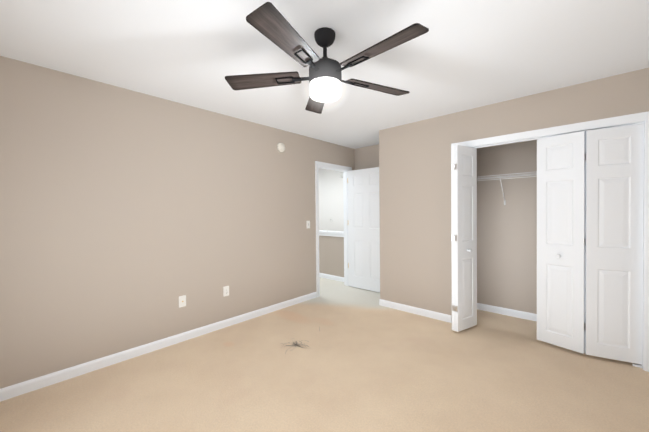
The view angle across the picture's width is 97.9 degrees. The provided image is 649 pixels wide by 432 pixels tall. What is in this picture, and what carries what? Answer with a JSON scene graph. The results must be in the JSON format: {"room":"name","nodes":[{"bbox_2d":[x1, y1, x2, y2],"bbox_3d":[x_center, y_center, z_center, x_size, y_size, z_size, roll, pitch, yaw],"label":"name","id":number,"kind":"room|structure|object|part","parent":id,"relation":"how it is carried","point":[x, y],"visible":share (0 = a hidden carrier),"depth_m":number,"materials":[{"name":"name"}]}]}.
{"room":"empty bedroom","nodes":[
{"label":"empty bedroom","id":0,"kind":"room"},
{"bbox_2d":[0,56,354,388],"bbox_3d":[-1.151,0.058,3.313,0.120,2.430,5.136,0,1,42],"label":"wall","id":1,"kind":"structure","parent":0,"point":[128,218],"depth_m":2.56,"materials":[{"name":"beige paint"}]},
{"bbox_2d":[0,292,316,401],"bbox_3d":[-1.434,1.239,2.909,0.014,0.085,3.877,0,1,42],"label":"baseboard","id":2,"kind":"structure","parent":1,"relation":"attached to","point":[15,390],"depth_m":2.55,"materials":[{"name":"white wood"}]},
{"bbox_2d":[179,295,185,307],"bbox_3d":[-1.450,0.874,2.888,0.016,0.115,0.070,0,1,42],"label":"outlet","id":3,"kind":"object","parent":1,"relation":"attached to","point":[182,301],"visible":1,"depth_m":2.89,"materials":[{"name":"white plastic"}]},
{"bbox_2d":[223,286,228,296],"bbox_3d":[-1.128,0.864,3.246,0.008,0.115,0.070,0,1,42],"label":"duplex electrical outlet","id":4,"kind":"object","parent":1,"relation":"attached to","point":[225,290],"visible":1,"depth_m":3.24,"materials":[{"name":"white plastic"}]},
{"bbox_2d":[277,143,284,152],"bbox_3d":[-0.579,-0.926,3.814,0.041,0.132,0.132,0,1,42],"label":"smoke detector","id":5,"kind":"object","parent":1,"relation":"attached to","point":[281,147],"visible":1,"depth_m":3.79,"materials":[{"name":"white plastic"}]},
{"bbox_2d":[315,161,351,296],"bbox_3d":[0.135,0.196,4.705,0.136,2.089,0.911,0,1,42],"label":"door frame","id":6,"kind":"structure","parent":1,"relation":"attached to","point":[323,164],"depth_m":4.67,"materials":[{"name":"white wood"}]},
{"bbox_2d":[347,167,379,291],"bbox_3d":[0.705,0.221,4.679,0.774,2.004,0.147,0,1,42],"label":"entry door","id":7,"kind":"structure","parent":1,"relation":"in","point":[363,231],"depth_m":4.70,"materials":[{"name":"white wood"}]},
{"bbox_2d":[0,277,648,431],"bbox_3d":[-0.279,1.315,3.292,6.640,0.100,6.240,0,1,42],"label":"floor","id":8,"kind":"structure","parent":0,"point":[364,361],"depth_m":2.15,"materials":[{"name":"carpet"}]},
{"bbox_2d":[0,0,648,148],"bbox_3d":[-0.304,-1.215,3.256,6.640,0.100,6.240,0,1,42],"label":"ceiling","id":9,"kind":"structure","parent":0,"point":[461,55],"depth_m":1.96,"materials":[{"name":"white paint"}]},
{"bbox_2d":[225,2,428,113],"bbox_3d":[0.029,-0.899,1.753,1.228,0.494,1.272,0,1,42],"label":"ceiling fan","id":10,"kind":"object","parent":9,"relation":"hanging from","point":[269,21],"visible":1,"depth_m":1.69,"materials":[{"name":"black wood"}]},
{"bbox_3d":[-0.399,-0.886,1.849,0.487,0.008,0.140,0,-11,9],"label":"blade","id":11,"kind":"part","parent":10,"relation":"part of","materials":[{"name":"brown wood"}]},
{"label":"blade","id":12,"kind":"part","parent":10,"relation":"part of","materials":[{"name":"brown wood"}]},
{"bbox_3d":[-0.059,-0.894,2.188,0.140,0.008,0.487,11,-1,-9],"label":"blade","id":13,"kind":"part","parent":10,"relation":"part of","materials":[{"name":"brown wood"}]},
{"bbox_2d":[310,77,340,101],"bbox_3d":[0.006,-0.793,1.786,0.195,0.083,0.195,0,1,43],"label":"diffuser","id":14,"kind":"object","parent":10,"relation":"attached to","point":[322,89],"depth_m":1.72,"materials":[{"name":"white glass"}]},
{"bbox_3d":[0.369,-0.895,1.970,0.487,0.008,0.140,-1,13,-27],"label":"blade","id":15,"kind":"part","parent":10,"relation":"part of","materials":[{"name":"brown wood"}]},
{"bbox_3d":[0.293,-0.888,1.496,0.487,0.008,0.140,0,13,45],"label":"blade","id":16,"kind":"part","parent":10,"relation":"part of","materials":[{"name":"brown wood"}]},
{"bbox_2d":[318,168,343,230],"bbox_3d":[0.287,-0.007,6.895,2.600,2.430,0.120,0,1,42],"label":"wall","id":17,"kind":"structure","parent":0,"point":[331,203],"depth_m":6.92,"materials":[{"name":"white paint"}]},
{"bbox_2d":[319,140,536,313],"bbox_3d":[1.075,0.016,4.676,6.520,2.430,0.120,0,1,42],"label":"wall","id":18,"kind":"structure","parent":0,"point":[507,255],"depth_m":3.53,"materials":[{"name":"beige paint"}]},
{"bbox_2d":[319,230,343,236],"bbox_3d":[-0.411,0.342,6.045,2.480,0.094,0.180,0,1,42],"label":"trim","id":19,"kind":"structure","parent":18,"relation":"on","point":[331,233],"depth_m":5.43,"materials":[{"name":"white wood"}]},
{"bbox_2d":[320,273,343,281],"bbox_3d":[-0.449,1.185,6.008,2.480,0.085,0.014,0,1,42],"label":"baseboard","id":20,"kind":"structure","parent":18,"relation":"attached to","point":[332,277],"depth_m":5.43,"materials":[{"name":"white wood"}]},
{"bbox_2d":[477,172,536,204],"bbox_3d":[2.226,-0.312,3.314,2.735,0.353,0.320,0,1,42],"label":"wire closet shelf","id":21,"kind":"object","parent":18,"relation":"attached to","point":[500,177],"visible":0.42,"depth_m":3.31,"materials":[{"name":"white metal"}]},
{"bbox_2d":[477,303,536,321],"bbox_3d":[2.155,1.199,3.241,2.744,0.085,0.576,0,1,42],"label":"baseboard","id":22,"kind":"structure","parent":18,"relation":"attached to","point":[509,312],"depth_m":3.51,"materials":[{"name":"white wood"}]},
{"bbox_2d":[379,68,648,314],"bbox_3d":[1.864,0.032,3.009,2.864,2.430,0.120,0,1,42],"label":"wall","id":23,"kind":"structure","parent":0,"point":[415,208],"depth_m":3.40,"materials":[{"name":"beige paint"}]},
{"bbox_2d":[379,299,451,322],"bbox_3d":[1.122,1.203,3.625,0.973,0.085,0.014,0,1,42],"label":"baseboard","id":24,"kind":"structure","parent":23,"relation":"attached to","point":[423,312],"depth_m":3.57,"materials":[{"name":"white wood"}]},
{"bbox_2d":[451,145,476,331],"bbox_3d":[1.525,0.234,3.088,0.175,1.970,0.359,0,1,42],"label":"closet door","id":25,"kind":"structure","parent":23,"relation":"in","point":[464,226],"depth_m":3.02,"materials":[{"name":"white wood"}]},
{"bbox_2d":[451,111,648,371],"bbox_3d":[2.095,0.234,2.801,1.446,2.027,0.120,0,1,42],"label":"door frame","id":26,"kind":"structure","parent":23,"relation":"attached to","point":[644,121],"depth_m":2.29,"materials":[{"name":"white wood"}]},
{"bbox_2d":[537,124,643,364],"bbox_3d":[2.325,0.235,2.520,0.697,1.970,0.116,0,1,42],"label":"closet door","id":27,"kind":"structure","parent":23,"relation":"in","point":[590,191],"depth_m":2.46,"materials":[{"name":"white wood"}]}
]}

